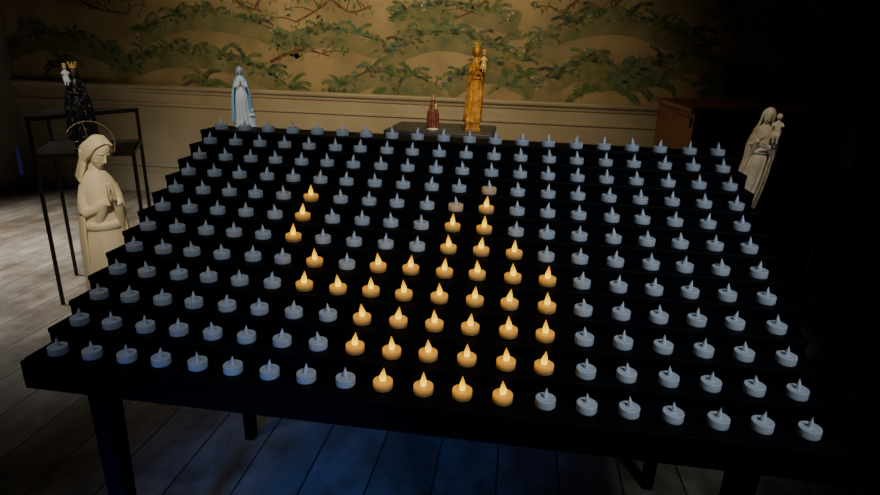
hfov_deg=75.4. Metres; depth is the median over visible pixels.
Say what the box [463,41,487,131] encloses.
statue
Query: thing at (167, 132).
wainscoting
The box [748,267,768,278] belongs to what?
cup
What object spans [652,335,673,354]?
tealight
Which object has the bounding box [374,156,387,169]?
tealight
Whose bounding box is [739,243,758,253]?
cup
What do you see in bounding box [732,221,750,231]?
cup
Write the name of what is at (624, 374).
tealight
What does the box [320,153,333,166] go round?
tealight
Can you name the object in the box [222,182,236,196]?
tealight
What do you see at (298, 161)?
cup
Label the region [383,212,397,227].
tealight
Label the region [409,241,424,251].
cup
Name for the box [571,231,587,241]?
cup
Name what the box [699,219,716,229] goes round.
cup
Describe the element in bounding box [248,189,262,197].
cup
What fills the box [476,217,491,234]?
tealight
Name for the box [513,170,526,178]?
cup
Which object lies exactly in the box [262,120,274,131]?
tealight
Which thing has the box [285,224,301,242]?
tealight
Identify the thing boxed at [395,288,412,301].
cup
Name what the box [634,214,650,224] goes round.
cup
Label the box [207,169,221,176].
cup
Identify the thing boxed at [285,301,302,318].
tealight
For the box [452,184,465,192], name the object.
cup
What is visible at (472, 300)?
cup
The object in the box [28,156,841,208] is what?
trim
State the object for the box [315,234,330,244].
cup
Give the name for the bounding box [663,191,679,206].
tealight
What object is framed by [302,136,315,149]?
tealight
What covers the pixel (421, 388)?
cup
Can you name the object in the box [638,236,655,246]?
cup
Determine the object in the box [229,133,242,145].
tealight
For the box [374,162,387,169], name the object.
cup
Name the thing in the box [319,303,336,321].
tealight
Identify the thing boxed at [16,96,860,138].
trim
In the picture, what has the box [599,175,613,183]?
cup
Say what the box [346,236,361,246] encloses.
cup
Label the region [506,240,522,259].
tealight
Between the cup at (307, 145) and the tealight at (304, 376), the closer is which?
the tealight at (304, 376)
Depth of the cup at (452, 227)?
1.37 m
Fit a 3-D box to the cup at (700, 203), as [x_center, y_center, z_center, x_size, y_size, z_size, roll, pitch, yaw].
[0.655,-0.108,1.412,0.038,0.016,0.038,13,21,30]
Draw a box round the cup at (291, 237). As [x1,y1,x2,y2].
[285,232,301,242]
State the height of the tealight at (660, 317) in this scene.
0.036 m
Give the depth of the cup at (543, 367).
1.09 m
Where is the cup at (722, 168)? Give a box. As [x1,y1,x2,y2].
[714,164,730,172]
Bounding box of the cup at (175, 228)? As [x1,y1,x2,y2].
[169,223,185,233]
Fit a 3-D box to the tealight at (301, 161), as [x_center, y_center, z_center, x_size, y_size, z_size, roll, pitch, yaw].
[-0.388,-0.251,1.594,0.038,0.036,0.038,9,20,19]
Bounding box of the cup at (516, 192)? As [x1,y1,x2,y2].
[510,188,524,196]
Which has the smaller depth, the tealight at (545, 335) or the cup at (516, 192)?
the tealight at (545, 335)
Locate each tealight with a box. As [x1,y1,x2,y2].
[47,338,68,356]
[69,308,90,326]
[81,341,103,360]
[89,283,108,300]
[102,312,122,330]
[108,259,126,274]
[116,344,137,363]
[120,285,139,302]
[125,236,143,251]
[135,315,155,333]
[138,261,155,277]
[140,216,156,230]
[150,347,171,367]
[153,288,171,305]
[155,197,170,210]
[155,239,171,254]
[168,179,183,192]
[169,218,185,233]
[169,318,188,336]
[170,264,187,280]
[181,162,195,175]
[182,198,197,212]
[183,241,200,256]
[184,291,203,308]
[187,351,207,371]
[193,146,206,159]
[195,180,210,194]
[198,220,214,235]
[200,266,217,282]
[203,132,216,143]
[203,322,222,340]
[207,163,221,176]
[210,200,225,214]
[213,243,230,259]
[215,118,227,129]
[218,295,236,312]
[219,147,232,160]
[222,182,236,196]
[223,356,242,375]
[226,222,241,237]
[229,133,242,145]
[231,270,248,286]
[232,164,246,178]
[237,326,255,344]
[238,119,251,130]
[238,202,253,216]
[244,149,257,162]
[244,246,261,261]
[248,184,262,197]
[250,297,268,315]
[253,134,266,146]
[255,224,270,239]
[259,359,279,380]
[260,167,274,180]
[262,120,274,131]
[263,271,280,288]
[267,204,282,219]
[269,150,282,163]
[272,328,291,347]
[274,247,290,264]
[276,185,290,199]
[278,136,291,147]
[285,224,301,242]
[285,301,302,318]
[286,122,298,133]
[286,168,299,181]
[295,152,308,165]
[295,204,310,221]
[296,271,312,291]
[296,363,315,384]
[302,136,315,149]
[304,185,318,201]
[306,249,322,267]
[309,332,327,351]
[311,123,323,134]
[313,170,327,183]
[315,229,330,244]
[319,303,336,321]
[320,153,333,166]
[325,208,339,223]
[329,139,341,150]
[329,275,346,295]
[333,189,347,203]
[335,368,354,388]
[336,124,348,135]
[339,172,353,185]
[339,253,354,269]
[346,154,359,168]
[346,231,361,246]
[346,332,364,355]
[353,304,370,325]
[354,139,366,152]
[354,210,369,225]
[360,126,372,137]
[362,191,375,205]
[362,277,379,297]
[368,173,381,186]
[370,253,385,272]
[373,368,392,392]
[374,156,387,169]
[378,233,393,249]
[380,141,393,153]
[382,336,400,359]
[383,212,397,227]
[386,126,398,138]
[389,193,403,207]
[389,307,406,328]
[395,280,412,301]
[396,176,409,188]
[401,159,414,171]
[402,255,418,275]
[406,143,418,155]
[409,236,424,251]
[411,127,423,139]
[413,215,428,229]
[413,372,432,397]
[419,340,437,362]
[420,195,434,209]
[424,176,438,190]
[425,310,442,332]
[429,159,442,173]
[431,283,447,304]
[432,144,445,156]
[436,258,452,278]
[437,128,449,141]
[440,235,456,254]
[445,213,459,232]
[448,196,462,211]
[452,178,465,192]
[452,377,471,401]
[455,161,468,174]
[457,344,475,367]
[459,146,472,158]
[461,313,479,335]
[463,130,475,142]
[466,287,483,307]
[469,261,485,280]
[473,237,488,256]
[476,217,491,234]
[479,196,493,213]
[482,180,496,194]
[484,163,497,176]
[487,147,500,159]
[489,132,501,144]
[492,382,512,406]
[496,348,515,371]
[499,317,517,339]
[500,289,517,310]
[504,264,520,284]
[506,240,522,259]
[508,222,523,236]
[509,200,524,215]
[510,182,524,196]
[513,148,527,161]
[513,164,526,178]
[516,133,528,145]
[534,351,553,375]
[535,321,554,343]
[535,389,555,410]
[538,245,554,262]
[538,293,555,314]
[539,224,554,239]
[539,266,555,287]
[540,184,555,198]
[540,203,554,217]
[541,134,554,146]
[541,166,554,179]
[542,149,555,162]
[569,135,582,148]
[569,151,583,164]
[570,168,584,181]
[570,185,585,200]
[571,205,586,219]
[571,225,587,241]
[571,248,587,264]
[573,272,590,289]
[574,299,592,316]
[574,327,593,346]
[575,359,595,379]
[576,393,597,415]
[596,137,610,149]
[598,153,612,166]
[599,169,613,183]
[601,187,616,202]
[603,207,619,222]
[605,228,621,244]
[606,251,623,267]
[609,275,627,293]
[611,301,630,320]
[613,330,632,350]
[616,362,636,383]
[618,397,639,419]
[625,138,638,151]
[626,155,640,167]
[628,171,643,185]
[632,190,647,204]
[634,209,650,224]
[638,230,655,246]
[641,253,659,270]
[644,278,663,296]
[649,305,668,324]
[652,140,666,152]
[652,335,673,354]
[656,155,671,169]
[657,367,679,387]
[660,173,675,187]
[661,402,684,424]
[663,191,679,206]
[666,211,682,226]
[671,233,688,249]
[675,256,693,273]
[680,280,699,298]
[682,142,696,154]
[685,157,700,170]
[686,308,706,327]
[690,175,706,189]
[692,339,713,358]
[695,194,712,208]
[699,214,716,229]
[699,371,721,392]
[705,234,723,251]
[706,408,729,430]
[710,143,725,155]
[711,259,729,275]
[714,159,730,172]
[717,284,736,301]
[721,177,737,190]
[724,311,745,330]
[727,195,744,210]
[732,215,750,231]
[732,341,754,362]
[739,237,758,253]
[742,375,766,397]
[748,261,768,278]
[749,411,774,434]
[755,287,776,305]
[765,315,787,334]
[774,346,797,366]
[784,379,809,401]
[796,418,822,440]
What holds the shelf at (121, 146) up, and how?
attached to the plant stand
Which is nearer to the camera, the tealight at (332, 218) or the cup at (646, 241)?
the cup at (646, 241)
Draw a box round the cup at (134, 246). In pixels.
[125,241,143,251]
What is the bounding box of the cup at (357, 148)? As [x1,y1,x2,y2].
[354,145,366,152]
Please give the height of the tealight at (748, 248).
0.036 m
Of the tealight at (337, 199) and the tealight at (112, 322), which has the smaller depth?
the tealight at (112, 322)
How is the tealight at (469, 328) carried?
on the rack
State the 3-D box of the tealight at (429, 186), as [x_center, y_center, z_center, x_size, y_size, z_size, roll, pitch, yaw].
[-0.022,-0.169,1.495,0.038,0.036,0.038,-6,20,-21]
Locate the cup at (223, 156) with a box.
[219,153,232,160]
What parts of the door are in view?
glass pane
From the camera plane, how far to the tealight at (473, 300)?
1.21 m
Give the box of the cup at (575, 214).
[571,210,586,219]
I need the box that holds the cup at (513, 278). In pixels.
[504,272,520,284]
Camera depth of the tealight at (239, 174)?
1.55 m
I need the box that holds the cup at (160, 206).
[155,202,170,210]
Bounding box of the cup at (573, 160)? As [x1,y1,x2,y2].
[569,157,583,164]
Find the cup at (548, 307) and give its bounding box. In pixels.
[538,300,555,314]
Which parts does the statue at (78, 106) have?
crown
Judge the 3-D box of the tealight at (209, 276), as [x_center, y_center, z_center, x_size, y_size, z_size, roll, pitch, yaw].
[-0.528,0.058,1.298,0.038,0.036,0.038,-3,19,-15]
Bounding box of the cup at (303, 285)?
[296,279,312,291]
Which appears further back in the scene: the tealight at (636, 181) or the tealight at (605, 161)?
the tealight at (605, 161)
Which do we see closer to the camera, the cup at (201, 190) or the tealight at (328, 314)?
the tealight at (328, 314)
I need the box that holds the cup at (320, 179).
[313,175,327,183]
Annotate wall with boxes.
[0,0,879,114]
[835,59,879,263]
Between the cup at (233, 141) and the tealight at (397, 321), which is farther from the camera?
the cup at (233, 141)
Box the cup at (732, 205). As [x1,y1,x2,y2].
[727,201,744,210]
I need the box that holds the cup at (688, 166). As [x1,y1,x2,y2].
[685,163,700,170]
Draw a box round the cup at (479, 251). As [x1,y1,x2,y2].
[473,246,488,256]
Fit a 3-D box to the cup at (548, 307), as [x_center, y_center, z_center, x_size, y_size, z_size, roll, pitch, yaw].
[0.226,0.126,1.201,0.038,0.016,0.038,-9,21,-29]
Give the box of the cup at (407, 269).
[402,264,418,275]
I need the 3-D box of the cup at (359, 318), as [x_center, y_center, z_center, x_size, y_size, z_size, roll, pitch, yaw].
[-0.164,0.150,1.198,0.038,0.016,0.038,3,19,2]
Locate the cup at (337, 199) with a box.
[333,195,347,203]
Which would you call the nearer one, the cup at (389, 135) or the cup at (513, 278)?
the cup at (513, 278)
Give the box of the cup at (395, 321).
[389,315,406,328]
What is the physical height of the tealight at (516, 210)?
0.036 m
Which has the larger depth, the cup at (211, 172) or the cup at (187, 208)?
the cup at (211, 172)
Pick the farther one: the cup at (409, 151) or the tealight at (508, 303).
the cup at (409, 151)
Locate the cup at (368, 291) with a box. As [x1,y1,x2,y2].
[362,285,379,297]
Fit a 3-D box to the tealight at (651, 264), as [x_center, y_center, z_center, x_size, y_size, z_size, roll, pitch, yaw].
[0.473,0.029,1.273,0.038,0.036,0.038,-2,19,-11]
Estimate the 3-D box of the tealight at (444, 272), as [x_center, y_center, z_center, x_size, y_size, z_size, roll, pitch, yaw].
[0.011,0.044,1.277,0.038,0.043,0.038,-13,24,-37]
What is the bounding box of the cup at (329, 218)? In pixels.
[325,214,339,223]
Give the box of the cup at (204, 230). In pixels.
[198,225,214,235]
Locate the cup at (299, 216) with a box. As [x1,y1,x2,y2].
[295,212,310,221]
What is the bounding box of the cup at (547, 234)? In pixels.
[539,229,554,239]
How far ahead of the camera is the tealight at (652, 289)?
1.21 m
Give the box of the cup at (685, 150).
[682,147,696,154]
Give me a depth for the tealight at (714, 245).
1.30 m
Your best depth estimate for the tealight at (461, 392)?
1.06 m
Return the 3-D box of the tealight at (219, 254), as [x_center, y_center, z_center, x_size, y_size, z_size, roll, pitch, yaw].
[-0.516,0.007,1.346,0.038,0.036,0.038,11,21,25]
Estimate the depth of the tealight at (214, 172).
1.57 m
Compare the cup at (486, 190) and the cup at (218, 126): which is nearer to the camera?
the cup at (486, 190)
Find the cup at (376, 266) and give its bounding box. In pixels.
[370,261,385,272]
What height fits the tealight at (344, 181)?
0.036 m
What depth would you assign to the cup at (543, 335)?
1.14 m
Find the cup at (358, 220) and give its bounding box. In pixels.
[354,216,369,225]
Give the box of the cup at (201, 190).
[195,186,210,194]
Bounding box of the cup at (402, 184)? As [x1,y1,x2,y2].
[396,180,409,188]
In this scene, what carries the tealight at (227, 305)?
on the rack
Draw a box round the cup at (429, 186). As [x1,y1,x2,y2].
[424,182,438,190]
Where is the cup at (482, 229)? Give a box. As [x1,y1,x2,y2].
[476,224,491,234]
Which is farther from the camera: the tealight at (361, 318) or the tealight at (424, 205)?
the tealight at (424, 205)
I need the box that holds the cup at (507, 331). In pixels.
[499,324,517,339]
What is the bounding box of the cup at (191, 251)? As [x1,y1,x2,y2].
[183,246,200,256]
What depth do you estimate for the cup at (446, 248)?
1.32 m
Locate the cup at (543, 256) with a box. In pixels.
[538,251,554,262]
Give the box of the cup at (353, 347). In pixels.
[346,340,364,355]
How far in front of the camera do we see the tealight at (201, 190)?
1.51 m
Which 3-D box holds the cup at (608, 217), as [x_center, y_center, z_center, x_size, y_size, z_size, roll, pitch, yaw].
[0.418,-0.072,1.388,0.038,0.016,0.038,6,19,13]
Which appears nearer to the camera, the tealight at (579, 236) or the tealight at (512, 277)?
the tealight at (512, 277)
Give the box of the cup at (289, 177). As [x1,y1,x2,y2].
[286,174,299,181]
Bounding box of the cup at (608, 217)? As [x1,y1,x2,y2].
[603,213,619,222]
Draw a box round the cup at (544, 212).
[540,208,554,217]
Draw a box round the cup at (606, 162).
[598,158,612,166]
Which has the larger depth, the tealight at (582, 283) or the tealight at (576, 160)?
the tealight at (576, 160)
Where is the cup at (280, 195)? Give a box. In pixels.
[276,191,290,199]
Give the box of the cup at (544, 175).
[541,172,554,179]
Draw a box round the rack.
[20,126,852,494]
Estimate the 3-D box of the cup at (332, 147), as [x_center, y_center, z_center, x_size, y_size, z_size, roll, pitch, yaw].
[-0.301,-0.288,1.639,0.038,0.016,0.038,1,19,-4]
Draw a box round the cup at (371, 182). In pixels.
[368,179,381,186]
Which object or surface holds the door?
in the wall
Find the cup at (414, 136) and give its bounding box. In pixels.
[411,133,423,139]
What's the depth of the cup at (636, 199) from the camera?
1.42 m
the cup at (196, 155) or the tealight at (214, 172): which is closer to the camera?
the tealight at (214, 172)
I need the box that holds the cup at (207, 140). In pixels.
[203,137,216,143]
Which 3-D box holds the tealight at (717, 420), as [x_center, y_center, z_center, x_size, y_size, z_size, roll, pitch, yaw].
[0.493,0.298,1.005,0.038,0.036,0.038,3,19,4]
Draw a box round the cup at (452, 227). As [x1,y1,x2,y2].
[445,222,459,232]
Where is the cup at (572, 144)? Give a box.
[569,141,582,148]
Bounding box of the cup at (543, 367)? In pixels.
[534,359,553,375]
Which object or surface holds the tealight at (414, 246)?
on the rack
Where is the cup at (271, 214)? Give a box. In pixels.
[267,210,282,219]
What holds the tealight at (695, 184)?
on the rack
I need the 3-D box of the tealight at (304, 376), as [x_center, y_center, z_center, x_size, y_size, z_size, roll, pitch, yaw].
[-0.259,0.240,1.101,0.038,0.036,0.038,9,20,21]
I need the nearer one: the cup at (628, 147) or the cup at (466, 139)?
the cup at (628, 147)
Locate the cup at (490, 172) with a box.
[484,168,497,176]
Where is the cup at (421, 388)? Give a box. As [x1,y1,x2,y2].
[413,380,432,397]
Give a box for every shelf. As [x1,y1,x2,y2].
[37,140,137,153]
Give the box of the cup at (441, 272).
[436,267,452,278]
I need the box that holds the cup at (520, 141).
[516,138,528,145]
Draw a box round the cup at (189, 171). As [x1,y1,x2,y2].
[181,167,195,175]
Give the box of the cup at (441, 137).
[437,134,449,141]
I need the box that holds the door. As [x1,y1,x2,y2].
[0,47,27,190]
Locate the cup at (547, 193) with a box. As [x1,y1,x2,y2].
[540,189,555,198]
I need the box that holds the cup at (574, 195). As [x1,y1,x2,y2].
[570,191,585,200]
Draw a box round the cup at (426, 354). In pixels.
[419,347,437,362]
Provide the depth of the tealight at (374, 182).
1.51 m
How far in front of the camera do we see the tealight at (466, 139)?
1.63 m
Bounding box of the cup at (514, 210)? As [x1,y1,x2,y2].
[509,206,524,215]
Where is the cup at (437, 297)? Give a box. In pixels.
[431,291,447,304]
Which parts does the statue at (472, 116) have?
crown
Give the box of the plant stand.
[24,108,150,304]
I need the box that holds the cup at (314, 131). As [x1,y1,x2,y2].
[311,128,323,134]
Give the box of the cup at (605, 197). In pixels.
[601,193,616,202]
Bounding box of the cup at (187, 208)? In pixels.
[182,204,197,212]
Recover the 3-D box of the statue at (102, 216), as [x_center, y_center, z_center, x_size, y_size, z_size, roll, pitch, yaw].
[-1.423,-0.029,2.432,0.246,0.996,0.246,2,19,1]
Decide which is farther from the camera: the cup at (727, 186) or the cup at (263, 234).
the cup at (727, 186)
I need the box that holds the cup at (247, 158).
[244,155,257,162]
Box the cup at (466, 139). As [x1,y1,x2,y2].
[463,136,475,142]
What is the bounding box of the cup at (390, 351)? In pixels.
[382,344,400,359]
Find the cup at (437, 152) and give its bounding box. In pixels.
[432,149,445,156]
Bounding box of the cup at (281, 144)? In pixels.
[278,141,291,147]
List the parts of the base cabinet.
rail, door, door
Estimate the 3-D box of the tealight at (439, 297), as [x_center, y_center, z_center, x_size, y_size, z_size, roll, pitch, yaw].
[-0.001,0.096,1.227,0.038,0.043,0.038,13,22,30]
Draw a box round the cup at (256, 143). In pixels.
[253,140,266,146]
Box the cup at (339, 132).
[336,129,348,135]
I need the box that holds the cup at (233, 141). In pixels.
[229,138,242,145]
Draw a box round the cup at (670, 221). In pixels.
[666,217,682,226]
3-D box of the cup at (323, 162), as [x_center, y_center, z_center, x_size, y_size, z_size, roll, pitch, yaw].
[-0.315,-0.237,1.591,0.038,0.016,0.038,-11,22,-34]
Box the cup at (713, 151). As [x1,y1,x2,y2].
[710,148,725,155]
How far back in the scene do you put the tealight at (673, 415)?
1.01 m
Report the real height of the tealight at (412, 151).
0.036 m
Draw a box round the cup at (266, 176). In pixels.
[260,172,274,180]
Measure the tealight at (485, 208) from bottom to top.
0.043 m
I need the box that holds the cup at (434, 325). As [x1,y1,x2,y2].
[425,318,442,332]
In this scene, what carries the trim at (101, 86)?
attached to the wall
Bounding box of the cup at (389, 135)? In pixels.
[386,132,398,138]
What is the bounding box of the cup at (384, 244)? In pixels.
[378,239,393,249]
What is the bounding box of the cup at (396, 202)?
[389,198,403,207]
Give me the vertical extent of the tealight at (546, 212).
0.036 m
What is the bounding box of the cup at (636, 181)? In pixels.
[628,177,643,185]
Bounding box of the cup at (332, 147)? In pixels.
[329,144,341,150]
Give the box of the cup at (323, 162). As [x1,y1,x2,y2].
[320,159,333,166]
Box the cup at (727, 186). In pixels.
[721,182,737,190]
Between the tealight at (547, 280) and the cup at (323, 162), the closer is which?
the tealight at (547, 280)
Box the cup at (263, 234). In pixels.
[255,229,270,239]
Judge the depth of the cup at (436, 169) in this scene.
1.54 m
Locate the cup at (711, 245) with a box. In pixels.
[705,240,723,251]
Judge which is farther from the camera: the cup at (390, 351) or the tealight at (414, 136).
the tealight at (414, 136)
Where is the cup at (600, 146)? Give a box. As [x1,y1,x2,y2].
[596,143,610,149]
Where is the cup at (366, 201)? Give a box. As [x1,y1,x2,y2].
[362,197,375,205]
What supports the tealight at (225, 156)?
on the rack
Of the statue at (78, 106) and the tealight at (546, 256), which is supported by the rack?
the tealight at (546, 256)
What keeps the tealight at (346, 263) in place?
on the rack
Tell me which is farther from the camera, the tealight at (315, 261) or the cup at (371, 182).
the cup at (371, 182)
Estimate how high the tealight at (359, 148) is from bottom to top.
0.036 m
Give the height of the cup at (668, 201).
0.016 m
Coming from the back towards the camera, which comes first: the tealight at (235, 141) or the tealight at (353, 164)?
the tealight at (235, 141)
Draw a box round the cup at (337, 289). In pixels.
[329,283,346,295]
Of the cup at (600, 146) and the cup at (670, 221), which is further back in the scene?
the cup at (600, 146)
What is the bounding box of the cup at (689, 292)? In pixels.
[680,286,699,298]
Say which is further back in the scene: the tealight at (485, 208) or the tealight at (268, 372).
the tealight at (485, 208)
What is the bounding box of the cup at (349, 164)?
[346,161,359,168]
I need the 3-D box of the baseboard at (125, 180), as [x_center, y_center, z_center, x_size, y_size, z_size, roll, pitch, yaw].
[-0.399,-0.427,5.023,7.250,0.165,0.030,4,19,7]
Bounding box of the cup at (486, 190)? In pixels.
[482,186,496,194]
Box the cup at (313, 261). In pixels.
[306,256,322,267]
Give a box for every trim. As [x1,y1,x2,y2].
[0,9,30,183]
[9,79,868,124]
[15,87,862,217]
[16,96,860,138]
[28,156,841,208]
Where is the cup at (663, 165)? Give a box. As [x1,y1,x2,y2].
[656,161,671,169]
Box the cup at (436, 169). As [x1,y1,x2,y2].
[429,165,442,173]
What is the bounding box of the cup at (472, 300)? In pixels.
[466,294,483,307]
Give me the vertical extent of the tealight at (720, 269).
0.036 m
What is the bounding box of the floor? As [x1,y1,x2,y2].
[0,184,879,494]
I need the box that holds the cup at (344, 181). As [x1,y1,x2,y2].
[339,177,353,185]
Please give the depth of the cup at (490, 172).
1.52 m
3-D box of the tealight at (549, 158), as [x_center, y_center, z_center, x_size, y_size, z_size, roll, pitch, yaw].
[0.300,-0.252,1.560,0.038,0.036,0.038,-5,20,-20]
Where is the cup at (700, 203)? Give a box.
[695,199,712,208]
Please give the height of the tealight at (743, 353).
0.036 m
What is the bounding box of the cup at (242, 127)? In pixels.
[238,124,251,130]
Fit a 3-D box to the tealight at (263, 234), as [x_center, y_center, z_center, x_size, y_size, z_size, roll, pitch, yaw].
[-0.433,-0.041,1.390,0.038,0.036,0.038,-7,21,-26]
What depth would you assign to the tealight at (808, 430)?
0.98 m
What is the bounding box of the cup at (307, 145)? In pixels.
[302,142,315,149]
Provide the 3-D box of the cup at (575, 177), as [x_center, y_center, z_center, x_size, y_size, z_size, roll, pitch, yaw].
[0.362,-0.184,1.503,0.038,0.016,0.038,-9,22,-30]
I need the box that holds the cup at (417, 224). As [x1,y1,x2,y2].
[413,220,428,229]
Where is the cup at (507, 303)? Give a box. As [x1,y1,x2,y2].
[500,297,517,310]
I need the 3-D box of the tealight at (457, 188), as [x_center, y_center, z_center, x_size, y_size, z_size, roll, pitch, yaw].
[0.050,-0.164,1.487,0.038,0.036,0.038,8,20,18]
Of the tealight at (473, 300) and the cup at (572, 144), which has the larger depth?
the cup at (572, 144)
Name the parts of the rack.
leg, panel, leg, leg, leg, panel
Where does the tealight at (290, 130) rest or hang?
on the rack
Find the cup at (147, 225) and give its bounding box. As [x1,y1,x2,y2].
[140,221,156,230]
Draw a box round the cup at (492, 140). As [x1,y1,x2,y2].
[489,137,501,144]
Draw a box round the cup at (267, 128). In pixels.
[262,125,274,131]
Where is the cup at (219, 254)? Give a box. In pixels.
[213,249,230,259]
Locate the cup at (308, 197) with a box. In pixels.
[304,193,318,201]
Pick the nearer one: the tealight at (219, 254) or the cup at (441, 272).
the cup at (441, 272)
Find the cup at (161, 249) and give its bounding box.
[155,244,171,254]
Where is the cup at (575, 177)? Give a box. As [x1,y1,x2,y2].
[570,173,584,181]
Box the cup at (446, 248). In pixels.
[440,243,456,254]
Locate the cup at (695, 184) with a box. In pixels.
[690,180,706,189]
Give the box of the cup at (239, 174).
[232,170,246,178]
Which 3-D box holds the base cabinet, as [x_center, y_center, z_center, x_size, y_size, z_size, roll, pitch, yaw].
[1.872,-0.385,3.715,0.860,1.062,0.980,4,19,7]
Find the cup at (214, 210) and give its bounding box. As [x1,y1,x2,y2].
[210,206,225,214]
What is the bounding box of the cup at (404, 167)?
[401,164,414,171]
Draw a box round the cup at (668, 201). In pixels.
[663,197,679,206]
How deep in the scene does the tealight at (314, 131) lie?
1.69 m
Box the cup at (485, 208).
[479,204,493,213]
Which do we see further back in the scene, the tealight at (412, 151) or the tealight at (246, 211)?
the tealight at (412, 151)
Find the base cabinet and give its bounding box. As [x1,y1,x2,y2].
[653,97,859,296]
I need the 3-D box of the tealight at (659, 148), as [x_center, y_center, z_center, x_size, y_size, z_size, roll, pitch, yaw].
[0.609,-0.282,1.574,0.038,0.036,0.038,-4,19,-16]
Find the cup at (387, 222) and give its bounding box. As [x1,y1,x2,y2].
[383,218,397,227]
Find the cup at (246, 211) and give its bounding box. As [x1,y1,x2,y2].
[238,207,253,216]
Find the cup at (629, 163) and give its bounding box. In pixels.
[626,160,640,167]
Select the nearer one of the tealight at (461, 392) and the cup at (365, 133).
the tealight at (461, 392)
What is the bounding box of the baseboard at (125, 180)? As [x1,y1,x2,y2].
[29,166,839,238]
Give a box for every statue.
[61,62,99,152]
[66,121,129,290]
[231,66,256,126]
[426,95,438,129]
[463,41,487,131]
[738,107,783,208]
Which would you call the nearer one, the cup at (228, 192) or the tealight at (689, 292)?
the tealight at (689, 292)
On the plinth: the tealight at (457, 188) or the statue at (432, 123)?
the statue at (432, 123)
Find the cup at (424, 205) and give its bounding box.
[420,201,434,209]
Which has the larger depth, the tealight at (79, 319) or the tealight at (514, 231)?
the tealight at (514, 231)
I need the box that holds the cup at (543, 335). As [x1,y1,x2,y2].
[535,328,554,343]
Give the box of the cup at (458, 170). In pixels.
[455,167,468,174]
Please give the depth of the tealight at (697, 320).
1.16 m
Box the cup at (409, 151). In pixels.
[406,148,418,155]
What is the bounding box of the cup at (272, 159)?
[269,156,282,163]
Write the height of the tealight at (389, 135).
0.036 m
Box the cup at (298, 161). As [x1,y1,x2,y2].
[295,158,308,165]
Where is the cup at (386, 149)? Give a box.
[380,146,393,153]
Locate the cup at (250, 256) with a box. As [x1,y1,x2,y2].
[244,251,261,261]
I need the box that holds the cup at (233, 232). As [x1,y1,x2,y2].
[226,227,241,237]
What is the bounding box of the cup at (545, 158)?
[542,155,555,162]
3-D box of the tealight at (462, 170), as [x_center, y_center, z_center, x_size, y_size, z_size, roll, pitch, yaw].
[0.061,-0.217,1.538,0.038,0.036,0.038,-12,23,-35]
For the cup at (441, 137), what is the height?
0.016 m
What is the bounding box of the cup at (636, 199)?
[632,195,647,204]
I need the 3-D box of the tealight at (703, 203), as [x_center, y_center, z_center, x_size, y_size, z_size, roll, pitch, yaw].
[0.655,-0.118,1.409,0.038,0.036,0.038,13,21,30]
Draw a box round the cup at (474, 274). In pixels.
[469,269,485,280]
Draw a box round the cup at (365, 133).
[360,130,372,137]
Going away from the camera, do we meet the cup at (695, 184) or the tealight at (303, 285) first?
the tealight at (303, 285)
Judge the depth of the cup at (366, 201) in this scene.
1.45 m
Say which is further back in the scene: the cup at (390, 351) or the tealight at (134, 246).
the tealight at (134, 246)
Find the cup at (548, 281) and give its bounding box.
[539,275,555,287]
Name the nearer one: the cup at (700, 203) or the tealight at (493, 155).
the cup at (700, 203)
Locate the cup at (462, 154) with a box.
[459,151,472,158]
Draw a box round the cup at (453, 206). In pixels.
[448,202,462,211]
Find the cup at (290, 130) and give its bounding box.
[286,127,298,133]
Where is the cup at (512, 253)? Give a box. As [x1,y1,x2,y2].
[506,248,522,259]
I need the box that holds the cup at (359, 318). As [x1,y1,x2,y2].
[353,312,370,325]
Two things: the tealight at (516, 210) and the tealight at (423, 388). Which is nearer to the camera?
the tealight at (423, 388)
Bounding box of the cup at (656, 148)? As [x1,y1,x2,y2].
[652,145,666,152]
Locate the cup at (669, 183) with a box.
[660,179,675,187]
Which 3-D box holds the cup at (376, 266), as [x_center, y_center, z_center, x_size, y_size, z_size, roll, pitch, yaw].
[-0.141,0.045,1.301,0.038,0.016,0.038,-2,19,-11]
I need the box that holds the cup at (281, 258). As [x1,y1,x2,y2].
[274,253,290,264]
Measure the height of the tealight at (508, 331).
0.043 m
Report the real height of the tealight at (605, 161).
0.036 m
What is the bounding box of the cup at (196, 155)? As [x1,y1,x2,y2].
[193,152,206,159]
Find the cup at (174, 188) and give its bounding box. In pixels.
[168,184,183,192]
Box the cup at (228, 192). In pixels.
[222,187,236,196]
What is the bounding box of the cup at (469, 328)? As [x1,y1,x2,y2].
[461,321,479,335]
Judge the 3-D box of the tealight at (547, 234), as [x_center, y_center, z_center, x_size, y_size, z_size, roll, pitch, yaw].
[0.255,-0.041,1.353,0.038,0.036,0.038,5,19,10]
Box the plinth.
[384,121,495,138]
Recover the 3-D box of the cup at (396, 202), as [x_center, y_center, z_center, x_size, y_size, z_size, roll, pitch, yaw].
[-0.110,-0.114,1.457,0.038,0.016,0.038,-8,21,-26]
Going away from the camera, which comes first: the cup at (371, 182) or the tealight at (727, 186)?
the tealight at (727, 186)
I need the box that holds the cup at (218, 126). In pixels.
[215,123,227,129]
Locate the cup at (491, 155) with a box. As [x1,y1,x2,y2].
[487,152,500,159]
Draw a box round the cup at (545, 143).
[541,140,554,146]
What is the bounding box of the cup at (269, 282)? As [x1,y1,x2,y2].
[263,277,280,288]
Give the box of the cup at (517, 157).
[513,154,527,161]
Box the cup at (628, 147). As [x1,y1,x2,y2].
[625,144,638,151]

